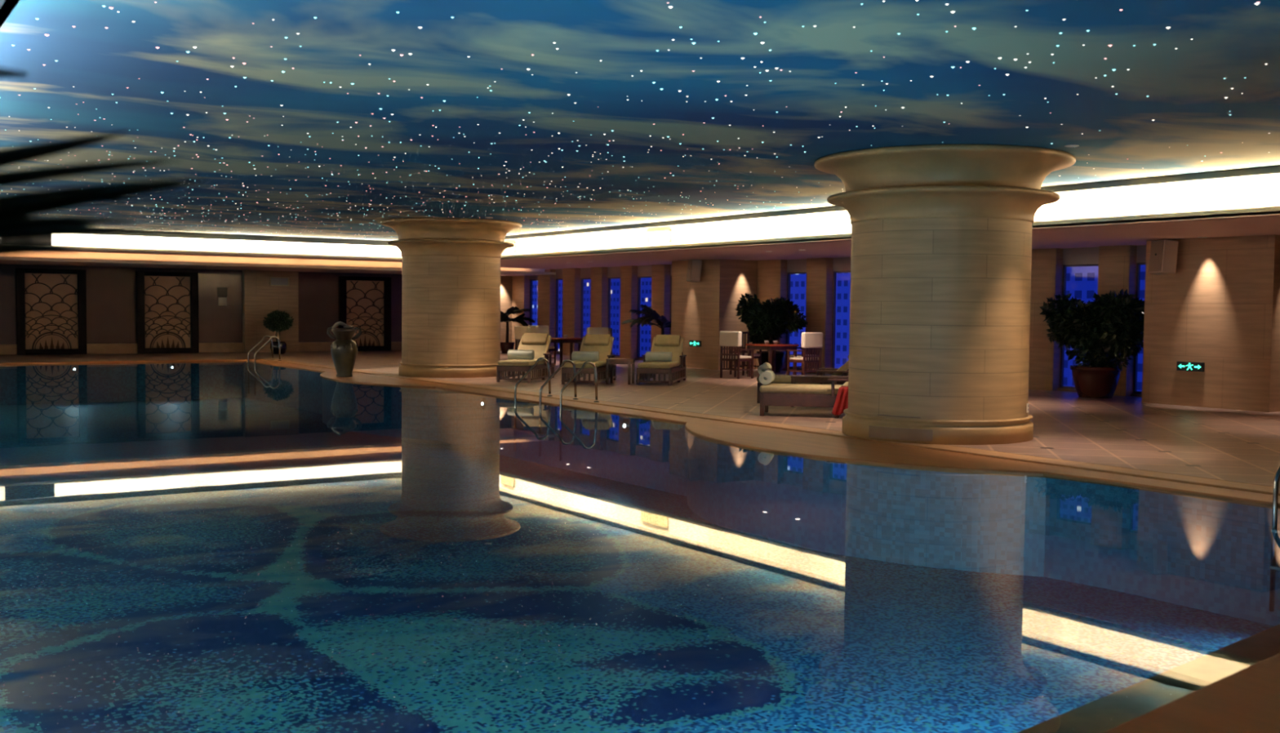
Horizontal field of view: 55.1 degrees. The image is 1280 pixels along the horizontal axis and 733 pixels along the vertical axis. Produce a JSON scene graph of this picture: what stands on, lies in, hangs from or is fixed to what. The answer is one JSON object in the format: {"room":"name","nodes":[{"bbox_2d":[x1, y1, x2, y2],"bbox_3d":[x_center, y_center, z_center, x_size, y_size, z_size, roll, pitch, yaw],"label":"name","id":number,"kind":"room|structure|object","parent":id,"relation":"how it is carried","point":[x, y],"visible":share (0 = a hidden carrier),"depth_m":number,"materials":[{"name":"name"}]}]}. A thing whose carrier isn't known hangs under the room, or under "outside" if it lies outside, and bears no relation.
{"room":"indoor swimming pool","nodes":[
{"label":"indoor swimming pool","id":0,"kind":"room"},
{"bbox_2d":[0,0,19,28],"bbox_3d":[-4.627,-1.946,13.074,23.000,0.050,39.000,-1,3,-34],"label":"leaf","id":1,"kind":"structure","parent":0,"point":[2,2],"depth_m":5.19,"materials":[{"name":"black"}]},
{"bbox_2d":[0,0,1279,259],"bbox_3d":[-3.308,-2.240,18.929,14.360,0.120,30.850,-1,3,-34],"label":"trim","id":2,"kind":"structure","parent":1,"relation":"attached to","point":[1260,210],"depth_m":22.14,"materials":[{"name":"beige paint"}]},
{"bbox_2d":[0,68,233,256],"bbox_3d":[-1.146,0.539,1.333,1.350,1.792,0.541,-1,3,-34],"label":"potted palm","id":3,"kind":"object","parent":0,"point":[16,222],"visible":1,"depth_m":1.52,"materials":[{"name":"black plant"}]},
{"bbox_2d":[0,264,402,344],"bbox_3d":[-16.346,-1.824,35.846,29.000,3.000,0.200,-1,3,-34],"label":"wall","id":4,"kind":"structure","parent":0,"point":[111,295],"depth_m":37.73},
{"bbox_2d":[0,344,17,355],"bbox_3d":[-22.987,-0.364,31.252,12.800,0.300,0.120,-1,3,-34],"label":"baseboard","id":5,"kind":"structure","parent":4,"relation":"attached to","point":[5,349],"depth_m":34.66,"materials":[{"name":"stone"}]},
{"bbox_2d":[86,343,137,354],"bbox_3d":[-15.586,-0.523,36.237,1.390,0.300,0.120,-1,3,-34],"label":"baseboard","id":6,"kind":"structure","parent":4,"relation":"attached to","point":[91,348],"depth_m":36.17,"materials":[{"name":"stone"}]},
{"bbox_2d":[199,342,243,352],"bbox_3d":[-12.970,-0.580,37.999,1.360,0.300,0.120,-1,3,-34],"label":"baseboard","id":7,"kind":"structure","parent":4,"relation":"attached to","point":[203,347],"depth_m":37.95,"materials":[{"name":"stone"}]},
{"bbox_2d":[217,287,227,306],"bbox_3d":[-12.920,-2.161,38.000,0.300,0.560,0.030,-1,3,-34],"label":"notice","id":8,"kind":"object","parent":4,"relation":"attached to","point":[221,291],"visible":1,"depth_m":37.99,"materials":[{"name":"black plastic"}]},
{"bbox_2d":[298,342,333,351],"bbox_3d":[-10.411,-0.635,39.722,1.410,0.300,0.120,-1,3,-34],"label":"baseboard","id":9,"kind":"structure","parent":4,"relation":"attached to","point":[303,346],"depth_m":39.60,"materials":[{"name":"stone"}]},
{"bbox_2d":[73,248,402,262],"bbox_3d":[-15.970,-2.904,29.883,23.000,0.030,1.600,-1,3,-34],"label":"soffit","id":10,"kind":"structure","parent":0,"point":[228,255],"depth_m":33.06,"materials":[{"name":"brown"}]},
{"bbox_2d":[0,260,535,275],"bbox_3d":[-15.632,-2.852,34.038,28.200,0.040,3.900,-1,3,-34],"label":"soffit","id":11,"kind":"structure","parent":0,"point":[2,262],"depth_m":35.73,"materials":[{"name":"brown"}]},
{"bbox_2d":[242,270,298,352],"bbox_3d":[-11.652,-1.733,38.746,1.700,2.560,0.250,-1,3,-34],"label":"wall","id":12,"kind":"structure","parent":0,"point":[260,299],"depth_m":38.53,"materials":[{"name":"stone"}]},
{"bbox_2d":[270,276,288,286],"bbox_3d":[-11.368,-2.680,38.723,0.600,0.280,0.020,-1,3,-34],"label":"air vent","id":13,"kind":"object","parent":12,"relation":"in","point":[274,281],"visible":1,"depth_m":38.71,"materials":[{"name":"beige"}]},
{"bbox_2d":[500,275,511,351],"bbox_3d":[-5.479,-1.827,42.092,2.600,2.560,1.600,-1,3,-34],"label":"wall","id":14,"kind":"structure","parent":0,"point":[505,281],"depth_m":41.73,"materials":[{"name":"stone"}]},
{"bbox_2d":[511,264,671,358],"bbox_3d":[-2.162,-1.710,38.889,0.320,2.780,10.620,-1,3,-34],"label":"wall","id":15,"kind":"structure","parent":0,"point":[628,274],"depth_m":37.41,"materials":[{"name":"stone"}]},
{"bbox_2d":[0,256,555,275],"bbox_3d":[-14.402,-2.773,32.215,28.200,0.080,0.540,-1,3,-34],"label":"trim","id":16,"kind":"structure","parent":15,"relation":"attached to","point":[2,258],"depth_m":33.81,"materials":[{"name":"beige paint"}]},
{"bbox_2d":[553,269,562,354],"bbox_3d":[-2.487,-1.744,39.532,0.200,2.780,0.810,-1,3,-34],"label":"window","id":17,"kind":"structure","parent":15,"relation":"in","point":[558,276],"depth_m":39.80,"materials":[{"name":"grey"}]},
{"bbox_2d":[580,267,591,346],"bbox_3d":[-1.576,-1.670,38.182,0.200,2.780,0.950,-1,3,-34],"label":"window","id":18,"kind":"structure","parent":15,"relation":"in","point":[585,273],"depth_m":38.51,"materials":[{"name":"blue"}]},
{"bbox_2d":[607,266,620,358],"bbox_3d":[-0.668,-1.597,36.837,0.200,2.780,1.020,-1,3,-34],"label":"window","id":19,"kind":"structure","parent":15,"relation":"in","point":[612,272],"depth_m":37.05,"materials":[{"name":"grey"}]},
{"bbox_2d":[635,265,651,359],"bbox_3d":[0.240,-1.524,35.491,0.200,2.780,1.030,-1,3,-34],"label":"window","id":20,"kind":"structure","parent":15,"relation":"in","point":[645,271],"depth_m":35.80,"materials":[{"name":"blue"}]},
{"bbox_2d":[0,449,1273,732],"bbox_3d":[-5.908,1.664,17.418,17.600,0.001,32.300,-1,3,-34],"label":"swimming pool","id":21,"kind":"structure","parent":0,"point":[416,591],"depth_m":10.15,"materials":[{"name":"blue liquid"}]},
{"bbox_2d":[1017,624,1279,732],"bbox_3d":[1.077,1.887,4.046,14.357,0.970,0.456,-2,4,-42],"label":"ledge","id":22,"kind":"object","parent":21,"relation":"on","point":[1100,715],"depth_m":5.18,"materials":[{"name":"brown stone"}]},
{"bbox_2d":[1102,653,1279,732],"bbox_3d":[1.328,1.379,3.730,14.453,0.080,0.584,-2,4,-42],"label":"pool coping","id":23,"kind":"object","parent":22,"relation":"on","point":[1246,700],"depth_m":4.67,"materials":[{"name":"stone"}]},
{"bbox_2d":[0,0,1279,240],"bbox_3d":[-3.222,-2.815,18.926,14.100,0.100,30.800,-1,3,-34],"label":"ceiling","id":24,"kind":"structure","parent":0,"point":[1186,88],"depth_m":10.61,"materials":[{"name":"blue paint"}]},
{"bbox_2d":[1,1,1270,239],"bbox_3d":[-3.517,-2.779,19.265,13.810,0.010,29.334,-1,3,-34],"label":"field","id":25,"kind":"object","parent":24,"relation":"attached to","point":[1257,2],"visible":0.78,"depth_m":17.80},
{"bbox_2d":[0,173,1279,257],"bbox_3d":[-3.245,-2.525,18.926,15.350,0.680,32.000,-1,3,-34],"label":"cove","id":26,"kind":"object","parent":24,"relation":"attached to","point":[1260,190],"visible":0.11,"depth_m":23.80,"materials":[{"name":"white paint"}]},
{"bbox_2d":[1,236,51,244],"bbox_3d":[-15.030,-3.169,30.091,1.100,0.460,0.080,-1,3,-34],"label":"panel","id":27,"kind":"object","parent":26,"relation":"attached to","point":[39,240],"visible":0.04,"depth_m":30.19,"materials":[{"name":"black"}]},
{"bbox_2d":[643,230,671,244],"bbox_3d":[0.381,-2.852,27.030,0.050,0.260,1.000,-1,3,-34],"label":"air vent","id":28,"kind":"object","parent":26,"relation":"attached to","point":[663,236],"visible":1,"depth_m":27.01,"materials":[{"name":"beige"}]},
{"bbox_2d":[102,165,1279,246],"bbox_3d":[-3.223,-2.694,18.932,14.100,0.138,30.800,-1,3,-34],"label":"trim","id":29,"kind":"structure","parent":24,"relation":"attached to","point":[1273,169],"depth_m":24.18,"materials":[{"name":"grey"}]},
{"bbox_2d":[0,351,1279,487],"bbox_3d":[-4.012,0.770,17.260,28.600,0.240,45.000,-1,3,-34],"label":"floor","id":30,"kind":"structure","parent":0,"point":[1237,446],"depth_m":17.89,"materials":[{"name":"tile"}]},
{"bbox_2d":[15,268,87,355],"bbox_3d":[-16.898,-1.567,35.270,1.830,2.450,0.160,-1,3,-34],"label":"lattice screen","id":31,"kind":"object","parent":30,"relation":"on","point":[51,304],"visible":1,"depth_m":35.28,"materials":[{"name":"black paint"}]},
{"bbox_2d":[0,358,264,364],"bbox_3d":[-16.523,-0.042,29.792,14.680,0.070,0.490,-1,3,-34],"label":"pool coping","id":32,"kind":"object","parent":30,"relation":"on","point":[195,360],"visible":0.53,"depth_m":31.71,"materials":[{"name":"brown stone"}]},
{"bbox_2d":[135,271,199,353],"bbox_3d":[-14.249,-1.624,37.054,1.780,2.450,0.160,-1,3,-34],"label":"lattice screen","id":33,"kind":"object","parent":30,"relation":"on","point":[167,322],"visible":1,"depth_m":37.06,"materials":[{"name":"black paint"}]},
{"bbox_2d":[262,309,293,354],"bbox_3d":[-10.950,-1.058,37.225,0.942,1.370,0.895,-1,3,-34],"label":"potted topiary","id":34,"kind":"object","parent":30,"relation":"on","point":[277,321],"visible":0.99,"depth_m":37.05,"materials":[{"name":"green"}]},
{"bbox_2d":[270,341,286,354],"bbox_3d":[-10.969,-0.563,37.249,0.490,0.380,0.490,-1,3,-34],"label":"pot","id":35,"kind":"object","parent":34,"relation":"attached to","point":[282,344],"depth_m":37.08,"materials":[{"name":"black"}]},
{"bbox_2d":[338,275,391,351],"bbox_3d":[-9.070,-1.736,40.543,1.770,2.450,0.160,-1,3,-34],"label":"lattice screen","id":36,"kind":"object","parent":30,"relation":"on","point":[364,302],"visible":0.82,"depth_m":40.61,"materials":[{"name":"black paint"}]},
{"bbox_2d":[380,217,522,377],"bbox_3d":[-4.138,-1.483,26.954,3.067,3.338,3.067,2,3,18],"label":"stone column","id":37,"kind":"structure","parent":30,"relation":"on","point":[451,279],"depth_m":26.00,"materials":[{"name":"stone"}]},
{"bbox_2d":[500,306,535,353],"bbox_3d":[-4.171,-1.180,39.638,1.563,1.527,1.315,2,3,20],"label":"potted palm","id":38,"kind":"object","parent":30,"relation":"on","point":[505,346],"visible":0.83,"depth_m":39.53,"materials":[{"name":"green"}]},
{"bbox_2d":[500,342,515,353],"bbox_3d":[-4.297,-0.599,39.696,0.499,0.360,0.499,-1,3,-34],"label":"pot","id":39,"kind":"object","parent":38,"relation":"on","point":[504,346],"depth_m":39.52,"materials":[{"name":"brown ceramic"}]},
{"bbox_2d":[514,325,530,349],"bbox_3d":[-2.760,-0.489,30.655,0.555,1.030,0.570,-2,3,-39],"label":"dining chair","id":40,"kind":"object","parent":30,"relation":"on","point":[519,331],"visible":0.3,"depth_m":30.51,"materials":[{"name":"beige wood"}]},
{"bbox_2d":[496,333,554,382],"bbox_3d":[-2.351,-0.200,25.419,0.840,0.957,1.875,1,3,11],"label":"sun lounger","id":41,"kind":"object","parent":30,"relation":"on","point":[540,343],"visible":0.89,"depth_m":25.41,"materials":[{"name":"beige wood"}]},
{"bbox_2d":[507,349,534,359],"bbox_3d":[-2.426,-0.243,25.027,0.520,0.196,0.185,1,3,11],"label":"rolled towel","id":42,"kind":"object","parent":41,"relation":"on","point":[512,353],"visible":1,"depth_m":24.96,"materials":[{"name":"beige fabric"}]},
{"bbox_2d":[497,359,544,366],"bbox_3d":[-2.417,-0.086,25.090,0.660,0.100,1.195,1,3,11],"label":"seat cushion","id":43,"kind":"object","parent":41,"relation":"on","point":[510,362],"depth_m":24.55,"materials":[{"name":"beige fabric"}]},
{"bbox_2d":[517,335,551,359],"bbox_3d":[-2.252,-0.383,25.912,0.660,0.542,0.592,1,3,11],"label":"cushion","id":44,"kind":"object","parent":41,"relation":"on","point":[540,344],"depth_m":25.90,"materials":[{"name":"beige fabric"}]},
{"bbox_2d":[521,333,548,344],"bbox_3d":[-2.228,-0.591,26.014,0.540,0.229,0.245,1,3,11],"label":"pillow","id":45,"kind":"object","parent":41,"relation":"on","point":[527,338],"depth_m":25.96,"materials":[{"name":"beige fabric"}]},
{"bbox_2d":[528,325,555,365],"bbox_3d":[-2.543,-0.549,31.955,0.570,1.030,0.555,-1,3,-34],"label":"dining chair","id":46,"kind":"object","parent":30,"relation":"on","point":[534,329],"visible":0.21,"depth_m":32.00,"materials":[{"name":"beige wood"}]},
{"bbox_2d":[546,337,582,366],"bbox_3d":[-1.870,-0.358,31.142,0.840,0.740,0.840,-1,3,-34],"label":"dining table","id":47,"kind":"object","parent":30,"relation":"on","point":[554,340],"visible":0.42,"depth_m":30.77,"materials":[{"name":"red wood"}]},
{"bbox_2d":[561,333,616,385],"bbox_3d":[-1.017,-0.161,24.908,0.840,0.957,1.875,1,3,11],"label":"sun lounger","id":48,"kind":"object","parent":30,"relation":"on","point":[602,344],"visible":0.65,"depth_m":25.07,"materials":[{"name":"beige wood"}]},
{"bbox_2d":[563,360,606,368],"bbox_3d":[-1.083,-0.048,24.580,0.660,0.100,1.195,1,3,11],"label":"seat cushion","id":49,"kind":"object","parent":48,"relation":"on","point":[600,364],"depth_m":24.06,"materials":[{"name":"beige fabric"}]},
{"bbox_2d":[571,351,599,361],"bbox_3d":[-1.092,-0.205,24.516,0.520,0.196,0.185,1,3,11],"label":"rolled towel","id":50,"kind":"object","parent":48,"relation":"on","point":[586,356],"visible":1,"depth_m":24.45,"materials":[{"name":"beige fabric"}]},
{"bbox_2d":[579,336,613,360],"bbox_3d":[-0.918,-0.345,25.401,0.660,0.542,0.592,1,3,11],"label":"cushion","id":51,"kind":"object","parent":48,"relation":"on","point":[602,344],"depth_m":25.40,"materials":[{"name":"beige fabric"}]},
{"bbox_2d":[583,333,610,345],"bbox_3d":[-0.894,-0.553,25.503,0.540,0.229,0.245,1,3,11],"label":"pillow","id":52,"kind":"object","parent":48,"relation":"on","point":[589,339],"depth_m":25.45,"materials":[{"name":"beige fabric"}]},
{"bbox_2d":[577,327,608,351],"bbox_3d":[-1.167,-0.454,30.274,0.570,1.030,0.555,-1,3,-34],"label":"dining chair","id":53,"kind":"object","parent":30,"relation":"on","point":[597,331],"visible":0.23,"depth_m":30.04,"materials":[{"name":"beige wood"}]},
{"bbox_2d":[605,358,635,384],"bbox_3d":[-0.388,0.095,24.462,0.500,0.500,0.450,1,3,11],"label":"side table","id":54,"kind":"object","parent":30,"relation":"on","point":[609,361],"visible":1,"depth_m":24.29,"materials":[{"name":"red wood"}]},
{"bbox_2d":[622,304,671,334],"bbox_3d":[0.530,-0.874,33.252,1.840,1.621,1.374,2,3,30],"label":"potted palm","id":55,"kind":"object","parent":30,"relation":"on","point":[651,314],"visible":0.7,"depth_m":33.29,"materials":[{"name":"green"}]},
{"bbox_2d":[635,334,686,385],"bbox_3d":[0.452,-0.153,25.055,0.840,0.957,1.875,1,3,11],"label":"sun lounger","id":56,"kind":"object","parent":30,"relation":"on","point":[676,369],"visible":0.97,"depth_m":25.06,"materials":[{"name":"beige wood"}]},
{"bbox_2d":[644,351,672,361],"bbox_3d":[0.377,-0.196,24.663,0.520,0.196,0.185,1,3,11],"label":"rolled towel","id":57,"kind":"object","parent":56,"relation":"on","point":[650,356],"visible":1,"depth_m":24.60,"materials":[{"name":"beige fabric"}]},
{"bbox_2d":[637,360,679,368],"bbox_3d":[0.386,-0.039,24.726,0.660,0.100,1.195,1,3,11],"label":"seat cushion","id":58,"kind":"object","parent":56,"relation":"on","point":[673,364],"depth_m":24.19,"materials":[{"name":"beige fabric"}]},
{"bbox_2d":[650,337,684,362],"bbox_3d":[0.551,-0.337,25.548,0.660,0.542,0.592,1,3,11],"label":"cushion","id":59,"kind":"object","parent":56,"relation":"on","point":[673,344],"depth_m":25.54,"materials":[{"name":"beige fabric"}]},
{"bbox_2d":[653,334,680,346],"bbox_3d":[0.575,-0.544,25.649,0.540,0.229,0.245,1,3,11],"label":"pillow","id":60,"kind":"object","parent":56,"relation":"on","point":[660,340],"depth_m":25.59,"materials":[{"name":"beige fabric"}]},
{"bbox_2d":[719,330,755,378],"bbox_3d":[2.126,-0.260,26.899,0.555,1.030,0.570,-2,4,-44],"label":"dining chair","id":61,"kind":"object","parent":30,"relation":"on","point":[733,339],"visible":1,"depth_m":26.73,"materials":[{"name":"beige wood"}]},
{"bbox_2d":[729,331,761,375],"bbox_3d":[2.446,-0.303,28.316,0.560,0.990,0.530,-1,3,-34],"label":"dining chair","id":62,"kind":"object","parent":30,"relation":"on","point":[743,365],"visible":0.48,"depth_m":28.37,"materials":[{"name":"red wood"}]},
{"bbox_2d":[259,358,1279,495],"bbox_3d":[0.794,0.720,17.572,0.360,0.070,40.150,-1,3,-34],"label":"pool edge","id":63,"kind":"structure","parent":30,"relation":"on","point":[1261,489],"depth_m":13.85,"materials":[{"name":"stone"}]},
{"bbox_2d":[735,293,808,373],"bbox_3d":[3.144,-0.827,29.492,1.201,1.939,1.889,-1,3,-34],"label":"potted ficus","id":64,"kind":"object","parent":30,"relation":"on","point":[768,321],"visible":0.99,"depth_m":29.26,"materials":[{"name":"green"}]},
{"bbox_2d":[756,351,786,373],"bbox_3d":[3.156,-0.112,29.596,0.707,0.500,0.707,-1,3,-34],"label":"pot","id":65,"kind":"object","parent":64,"relation":"on","point":[780,355],"depth_m":29.35,"materials":[{"name":"black ceramic"}]},
{"bbox_2d":[746,343,799,377],"bbox_3d":[2.946,-0.130,27.400,0.840,0.740,0.840,-1,3,-34],"label":"dining table","id":66,"kind":"object","parent":30,"relation":"on","point":[771,348],"visible":0.71,"depth_m":27.25,"materials":[{"name":"red wood"}]},
{"bbox_2d":[756,355,848,403],"bbox_3d":[2.862,0.116,19.928,1.875,0.957,0.840,1,3,11],"label":"sun lounger","id":67,"kind":"object","parent":30,"relation":"on","point":[843,371],"visible":0.25,"depth_m":19.71,"materials":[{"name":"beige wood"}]},
{"bbox_2d":[756,374,829,384],"bbox_3d":[2.527,0.208,19.997,1.195,0.100,0.660,1,3,11],"label":"seat cushion","id":68,"kind":"object","parent":67,"relation":"on","point":[779,379],"depth_m":19.72,"materials":[{"name":"beige fabric"}]},
{"bbox_2d":[831,360,848,375],"bbox_3d":[3.365,-0.035,19.823,0.592,0.542,0.660,1,3,11],"label":"cushion","id":69,"kind":"object","parent":67,"relation":"on","point":[845,366],"depth_m":19.54,"materials":[{"name":"beige fabric"}]},
{"bbox_2d":[786,346,819,375],"bbox_3d":[3.703,-0.274,27.963,0.530,0.990,0.560,-1,3,-34],"label":"dining chair","id":70,"kind":"object","parent":30,"relation":"on","point":[801,348],"visible":0.2,"depth_m":27.91,"materials":[{"name":"red wood"}]},
{"bbox_2d":[759,375,848,417],"bbox_3d":[2.677,0.226,17.575,1.875,0.957,0.840,1,3,11],"label":"sun lounger","id":71,"kind":"object","parent":30,"relation":"on","point":[771,394],"visible":0.48,"depth_m":17.33,"materials":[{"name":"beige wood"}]},
{"bbox_2d":[759,368,774,384],"bbox_3d":[1.837,0.148,17.735,0.185,0.196,0.520,1,3,11],"label":"rolled towel","id":72,"kind":"object","parent":71,"relation":"on","point":[767,376],"visible":1,"depth_m":17.49,"materials":[{"name":"beige fabric"}]},
{"bbox_2d":[759,382,843,394],"bbox_3d":[2.342,0.318,17.644,1.195,0.100,0.660,1,3,11],"label":"seat cushion","id":73,"kind":"object","parent":71,"relation":"on","point":[770,388],"depth_m":17.37,"materials":[{"name":"beige fabric"}]},
{"bbox_2d":[831,385,848,415],"bbox_3d":[2.845,0.475,17.181,0.314,0.411,0.227,1,3,11],"label":"cloth","id":74,"kind":"object","parent":71,"relation":"hanging from","point":[841,403],"visible":0.64,"depth_m":17.11,"materials":[{"name":"red"}]},
{"bbox_2d":[786,332,822,375],"bbox_3d":[3.542,-0.224,26.460,0.570,1.030,0.555,-2,3,-39],"label":"dining chair","id":75,"kind":"object","parent":30,"relation":"on","point":[809,340],"visible":0.94,"depth_m":26.27,"materials":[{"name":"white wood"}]},
{"bbox_2d":[791,374,846,407],"bbox_3d":[2.819,0.389,19.191,0.900,0.480,0.400,1,3,11],"label":"side table","id":76,"kind":"object","parent":30,"relation":"on","point":[795,379],"visible":0.41,"depth_m":19.03,"materials":[{"name":"red wood"}]},
{"bbox_2d":[813,144,1075,444],"bbox_3d":[3.644,-0.832,14.972,3.067,3.338,3.067,-1,3,-31],"label":"stone column","id":77,"kind":"structure","parent":30,"relation":"on","point":[941,255],"depth_m":14.02,"materials":[{"name":"stone"}]},
{"bbox_2d":[1040,288,1144,398],"bbox_3d":[8.134,-0.406,21.925,1.206,1.920,2.086,-1,3,-34],"label":"potted ficus","id":78,"kind":"object","parent":30,"relation":"on","point":[1100,330],"visible":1,"depth_m":21.63,"materials":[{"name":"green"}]},
{"bbox_2d":[1070,364,1122,398],"bbox_3d":[8.150,0.273,21.961,0.874,0.560,0.874,-1,3,-34],"label":"pot","id":79,"kind":"object","parent":78,"relation":"attached to","point":[1091,381],"depth_m":21.66,"materials":[{"name":"brown ceramic"}]},
{"bbox_2d":[671,258,757,369],"bbox_3d":[2.030,-1.321,31.632,1.550,2.780,2.040,-1,3,-34],"label":"wall","id":80,"kind":"structure","parent":0,"point":[700,310],"depth_m":30.81,"materials":[{"name":"stone"}]},
{"bbox_2d":[686,259,702,282],"bbox_3d":[1.370,-2.399,30.834,0.397,0.569,0.427,-1,3,-34],"label":"wall speaker","id":81,"kind":"object","parent":80,"relation":"attached to","point":[694,268],"visible":1,"depth_m":30.67,"materials":[{"name":"beige"}]},
{"bbox_2d":[755,257,836,373],"bbox_3d":[3.794,-1.228,30.062,0.320,2.780,2.540,-1,3,-34],"label":"wall","id":82,"kind":"structure","parent":0,"point":[820,273],"depth_m":29.27,"materials":[{"name":"stone"}]},
{"bbox_2d":[783,258,806,370],"bbox_3d":[3.925,-1.226,30.030,0.200,2.780,0.940,-1,3,-34],"label":"window","id":83,"kind":"structure","parent":82,"relation":"in","point":[793,266],"depth_m":30.15,"materials":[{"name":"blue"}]},
{"bbox_2d":[829,257,850,375],"bbox_3d":[4.819,-1.153,28.705,0.200,2.780,0.860,-1,3,-34],"label":"window","id":84,"kind":"structure","parent":82,"relation":"in","point":[839,264],"depth_m":28.97,"materials":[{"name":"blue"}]},
{"bbox_2d":[480,449,1279,626],"bbox_3d":[-7.387,1.203,16.287,13.900,0.996,32.280,-1,3,-34],"label":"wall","id":85,"kind":"structure","parent":0,"point":[1211,556],"depth_m":12.03,"materials":[{"name":"tile"}]},
{"bbox_2d":[0,360,773,461],"bbox_3d":[-7.404,0.700,16.296,13.900,0.001,32.200,-1,3,-34],"label":"pool water","id":86,"kind":"object","parent":85,"relation":"in","point":[48,411],"visible":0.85,"depth_m":16.88,"materials":[{"name":"blue liquid"}]},
{"bbox_2d":[245,360,1279,510],"bbox_3d":[-2.630,0.538,20.885,1.610,0.057,29.920,-1,3,-34],"label":"pool coping","id":87,"kind":"object","parent":85,"relation":"on","point":[789,443],"visible":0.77,"depth_m":13.23,"materials":[{"name":"brown stone"}]},
{"bbox_2d":[247,335,281,362],"bbox_3d":[-10.100,-0.040,32.973,0.765,1.559,0.690,-1,3,-34],"label":"pool handrail","id":88,"kind":"object","parent":87,"relation":"attached to","point":[270,339],"visible":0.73,"depth_m":33.02,"materials":[{"name":"silver metal"}]},
{"bbox_2d":[326,321,361,377],"bbox_3d":[-6.250,-0.372,25.952,0.577,1.170,0.563,3,4,41],"label":"vase","id":89,"kind":"object","parent":87,"relation":"on","point":[344,350],"visible":1,"depth_m":25.79,"materials":[{"name":"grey ceramic"}]},
{"bbox_2d":[514,357,577,456],"bbox_3d":[-1.576,0.649,20.340,0.765,1.559,0.940,-1,3,-34],"label":"pool handrail","id":90,"kind":"object","parent":87,"relation":"attached to","point":[548,380],"visible":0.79,"depth_m":20.15,"materials":[{"name":"silver metal"}]},
{"bbox_2d":[559,361,599,461],"bbox_3d":[-0.959,0.698,19.461,0.725,1.559,0.090,-1,3,-34],"label":"pool handrail","id":91,"kind":"object","parent":87,"relation":"attached to","point":[577,373],"visible":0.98,"depth_m":19.41,"materials":[{"name":"silver metal"}]},
{"bbox_2d":[1268,466,1279,611],"bbox_3d":[5.575,1.219,9.920,0.765,1.559,0.640,-1,3,-34],"label":"pool handrail","id":92,"kind":"object","parent":87,"relation":"attached to","point":[1273,566],"visible":1,"depth_m":9.96,"materials":[{"name":"silver metal"}]},
{"bbox_2d":[500,210,1279,269],"bbox_3d":[6.908,-2.220,21.808,5.900,0.050,40.600,-1,3,-34],"label":"soffit","id":93,"kind":"structure","parent":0,"point":[1132,233],"depth_m":22.28,"materials":[{"name":"brown"}]},
{"bbox_2d":[1028,244,1137,396],"bbox_3d":[8.298,-0.864,23.387,0.320,2.780,2.460,-1,3,-34],"label":"wall","id":94,"kind":"structure","parent":0,"point":[1046,268],"depth_m":23.66,"materials":[{"name":"stone"}]},
{"bbox_2d":[1057,247,1098,391],"bbox_3d":[8.434,-0.861,23.347,0.200,2.780,0.940,-1,3,-34],"label":"window","id":95,"kind":"structure","parent":94,"relation":"in","point":[1086,256],"depth_m":23.46,"materials":[{"name":"grey"}]},
{"bbox_2d":[1130,244,1146,396],"bbox_3d":[9.356,-0.786,21.980,0.200,2.780,1.060,-1,3,-34],"label":"window","id":96,"kind":"structure","parent":94,"relation":"in","point":[1141,250],"depth_m":22.35,"materials":[{"name":"grey"}]},
{"bbox_2d":[1142,235,1279,412],"bbox_3d":[9.748,-0.701,20.282,1.450,2.780,2.200,-1,3,-34],"label":"wall","id":97,"kind":"structure","parent":0,"point":[1220,308],"depth_m":19.70,"materials":[{"name":"stone"}]},
{"bbox_2d":[1148,239,1178,275],"bbox_3d":[8.633,-1.800,20.250,0.397,0.569,0.427,-1,3,-34],"label":"wall speaker","id":98,"kind":"object","parent":97,"relation":"attached to","point":[1163,253],"visible":1,"depth_m":20.09,"materials":[{"name":"beige"}]},
{"bbox_2d":[1148,240,1164,271],"bbox_3d":[8.500,-1.814,20.227,0.061,0.507,0.316,0,3,-16],"label":"grille","id":99,"kind":"object","parent":98,"relation":"attached to","point":[1157,249],"depth_m":20.20,"materials":[{"name":"brown"}]},
{"bbox_2d":[1176,361,1204,372],"bbox_3d":[8.998,0.001,20.079,0.046,0.150,0.470,-1,3,-34],"label":"exit sign","id":100,"kind":"object","parent":97,"relation":"attached to","point":[1180,366],"visible":1,"depth_m":20.06,"materials":[{"name":"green plastic"}]},
{"label":"outside","id":101,"kind":"structure","parent":0,"visible":0},
{"bbox_2d":[789,272,850,368],"bbox_3d":[85.775,26.560,337.551,70.400,175.800,76.800,-1,3,-34],"label":"building","id":102,"kind":"structure","parent":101,"point":[797,282],"depth_m":323.20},
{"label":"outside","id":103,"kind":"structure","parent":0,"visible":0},
{"bbox_2d":[1063,264,1146,391],"bbox_3d":[96.271,47.073,245.282,48.000,143.800,51.200,-1,3,-34],"label":"building","id":104,"kind":"structure","parent":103,"point":[1082,282],"depth_m":223.36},
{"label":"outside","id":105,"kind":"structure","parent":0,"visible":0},
{"bbox_2d":[558,277,651,356],"bbox_3d":[18.838,3.865,530.732,80.000,201.400,102.400,-1,3,-34],"label":"building","id":106,"kind":"structure","parent":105,"point":[646,282],"depth_m":500.95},
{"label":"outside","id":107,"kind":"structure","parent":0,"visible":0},
{"bbox_2d":[532,280,537,325],"bbox_3d":[-54.920,11.176,697.761,80.000,169.400,128.000,-1,3,-34],"label":"building","id":108,"kind":"structure","parent":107,"point":[535,283],"depth_m":622.08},
{"bbox_3d":[-15.296,-3.175,34.156,28.900,0.080,4.050,-1,3,-34],"label":"ceiling","id":109,"kind":"structure","parent":0,"visible":0},
{"bbox_2d":[4,252,546,271],"bbox_3d":[-14.366,-2.952,32.200,28.250,0.360,0.450,-1,3,-34],"label":"cove","id":110,"kind":"object","parent":109,"relation":"attached to","point":[58,255],"visible":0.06,"depth_m":34.19,"materials":[{"name":"white paint"}]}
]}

